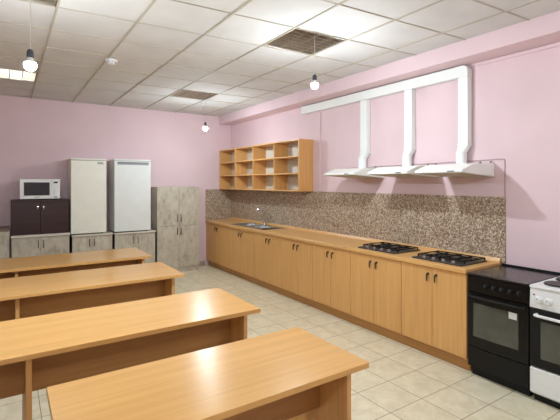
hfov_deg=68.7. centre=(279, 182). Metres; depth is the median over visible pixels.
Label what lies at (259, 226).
sink
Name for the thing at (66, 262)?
desk
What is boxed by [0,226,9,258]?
base cabinet
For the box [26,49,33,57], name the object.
socket
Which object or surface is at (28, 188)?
microwave oven
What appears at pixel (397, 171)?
hood
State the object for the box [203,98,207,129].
hanging bulb
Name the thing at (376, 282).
base cabinet
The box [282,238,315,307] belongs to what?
base cabinet
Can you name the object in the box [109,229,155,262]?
base cabinet
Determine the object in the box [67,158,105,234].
refrigerator
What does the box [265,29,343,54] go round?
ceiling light
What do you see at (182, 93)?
ceiling light
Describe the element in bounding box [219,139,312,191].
wall shelf
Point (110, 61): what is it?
smoke detector
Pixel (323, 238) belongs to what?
countertop
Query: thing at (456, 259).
cooktop
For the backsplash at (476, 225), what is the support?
attached to the wall at (516, 100)
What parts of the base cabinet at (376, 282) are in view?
door, door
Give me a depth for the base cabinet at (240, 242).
6.75 m
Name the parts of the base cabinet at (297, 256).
door, door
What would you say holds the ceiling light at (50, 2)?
attached to the ceiling
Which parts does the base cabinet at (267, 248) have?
door, door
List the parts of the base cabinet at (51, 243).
door, door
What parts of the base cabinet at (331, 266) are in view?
door, door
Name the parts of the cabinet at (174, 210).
door, door, door, door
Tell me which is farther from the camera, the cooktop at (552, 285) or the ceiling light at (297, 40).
the ceiling light at (297, 40)
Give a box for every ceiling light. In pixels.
[0,69,36,81]
[29,0,57,5]
[170,90,215,109]
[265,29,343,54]
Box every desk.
[0,247,151,278]
[0,262,183,321]
[0,288,259,419]
[46,327,368,419]
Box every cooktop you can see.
[358,242,419,253]
[412,250,486,266]
[467,265,559,285]
[530,276,559,292]
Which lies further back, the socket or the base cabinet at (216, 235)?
the base cabinet at (216, 235)
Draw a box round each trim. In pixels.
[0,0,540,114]
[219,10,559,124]
[319,111,320,191]
[477,42,559,65]
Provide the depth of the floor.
3.33 m
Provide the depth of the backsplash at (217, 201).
8.08 m
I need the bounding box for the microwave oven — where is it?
[19,179,59,199]
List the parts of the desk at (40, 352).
modesty panel, leg panel, modesty panel, leg panel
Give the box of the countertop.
[205,217,500,273]
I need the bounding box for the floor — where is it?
[0,265,559,419]
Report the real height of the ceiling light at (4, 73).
0.100 m
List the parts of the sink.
bowl, bowl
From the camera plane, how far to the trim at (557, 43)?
3.60 m
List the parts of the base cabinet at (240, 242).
door, door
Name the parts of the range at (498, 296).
handle, oven door, drawer, control panel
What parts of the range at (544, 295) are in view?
knob, oven door, drawer, control panel, handle, knob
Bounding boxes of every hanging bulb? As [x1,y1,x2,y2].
[24,0,36,70]
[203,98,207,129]
[311,34,317,88]
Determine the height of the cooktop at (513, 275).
0.014 m
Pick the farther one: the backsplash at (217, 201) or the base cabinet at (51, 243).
the backsplash at (217, 201)
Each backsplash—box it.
[205,189,230,219]
[231,190,505,263]
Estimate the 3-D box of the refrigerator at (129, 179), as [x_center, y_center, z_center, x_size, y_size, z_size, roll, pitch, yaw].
[-2.541,0.213,6.924,0.582,1.196,0.451,0,0,-34]
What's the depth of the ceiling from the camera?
3.78 m
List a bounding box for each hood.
[324,166,383,178]
[367,164,438,177]
[415,161,494,176]
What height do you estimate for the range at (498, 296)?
0.868 m
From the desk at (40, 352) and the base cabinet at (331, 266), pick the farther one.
the base cabinet at (331, 266)
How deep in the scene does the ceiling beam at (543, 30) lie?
4.14 m
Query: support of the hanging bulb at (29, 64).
hanging from the ceiling
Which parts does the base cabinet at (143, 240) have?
door, door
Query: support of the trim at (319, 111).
attached to the wall at (516, 100)
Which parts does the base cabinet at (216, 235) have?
door, door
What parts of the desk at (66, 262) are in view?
modesty panel, modesty panel, leg panel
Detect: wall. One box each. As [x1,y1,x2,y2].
[0,95,230,264]
[231,42,559,271]
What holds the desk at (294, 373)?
on the floor
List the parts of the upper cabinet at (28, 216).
door, door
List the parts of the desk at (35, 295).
modesty panel, leg panel, modesty panel, leg panel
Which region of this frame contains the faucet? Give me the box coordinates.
[256,208,265,224]
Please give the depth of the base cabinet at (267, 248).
6.06 m
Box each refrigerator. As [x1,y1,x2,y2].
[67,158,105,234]
[109,159,150,231]
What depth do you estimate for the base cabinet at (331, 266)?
4.86 m
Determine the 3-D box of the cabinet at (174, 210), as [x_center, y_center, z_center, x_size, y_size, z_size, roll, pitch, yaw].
[-1.885,0.837,7.412,0.775,1.527,0.376,0,0,-34]
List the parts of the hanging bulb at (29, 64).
cord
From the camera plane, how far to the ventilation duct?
4.51 m
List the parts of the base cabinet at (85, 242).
door, door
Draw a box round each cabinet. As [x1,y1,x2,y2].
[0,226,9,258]
[11,198,68,235]
[11,232,69,257]
[69,230,112,252]
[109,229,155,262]
[151,187,198,271]
[206,223,230,273]
[228,227,256,283]
[254,232,284,295]
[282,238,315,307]
[313,244,353,323]
[351,251,404,343]
[402,262,471,370]
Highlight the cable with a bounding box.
[346,159,504,195]
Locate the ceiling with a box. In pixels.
[0,0,559,115]
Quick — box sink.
[232,222,285,229]
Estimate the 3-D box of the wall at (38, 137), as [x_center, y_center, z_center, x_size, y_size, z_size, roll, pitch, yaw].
[-4.257,-0.005,6.170,7.770,3.210,0.150,0,0,-34]
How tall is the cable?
0.344 m
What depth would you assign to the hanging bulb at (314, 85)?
3.63 m
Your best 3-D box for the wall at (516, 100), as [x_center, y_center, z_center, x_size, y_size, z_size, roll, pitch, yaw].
[1.749,-0.005,4.306,0.150,3.210,9.920,0,0,-34]
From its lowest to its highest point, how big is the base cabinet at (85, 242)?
0.796 m
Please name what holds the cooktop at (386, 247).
in the countertop
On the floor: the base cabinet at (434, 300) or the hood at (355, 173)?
the base cabinet at (434, 300)
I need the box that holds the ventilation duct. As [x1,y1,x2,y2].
[301,65,471,167]
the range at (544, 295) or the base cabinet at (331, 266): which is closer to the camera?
the range at (544, 295)
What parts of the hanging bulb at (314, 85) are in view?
cord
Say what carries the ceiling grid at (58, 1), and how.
attached to the ceiling
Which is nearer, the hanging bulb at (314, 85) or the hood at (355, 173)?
the hanging bulb at (314, 85)
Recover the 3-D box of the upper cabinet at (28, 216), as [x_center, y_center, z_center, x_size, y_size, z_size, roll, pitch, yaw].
[-3.628,0.505,6.189,0.742,0.505,0.447,0,0,-34]
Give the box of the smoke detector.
[105,58,116,64]
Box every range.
[467,263,559,395]
[530,276,559,408]
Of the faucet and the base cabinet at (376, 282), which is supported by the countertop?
the faucet
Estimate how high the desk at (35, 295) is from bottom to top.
0.750 m
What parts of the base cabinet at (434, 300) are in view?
door, door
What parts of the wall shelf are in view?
panel, panel, panel, panel, panel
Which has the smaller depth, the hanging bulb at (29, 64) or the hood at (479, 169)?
the hanging bulb at (29, 64)
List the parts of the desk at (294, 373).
modesty panel, leg panel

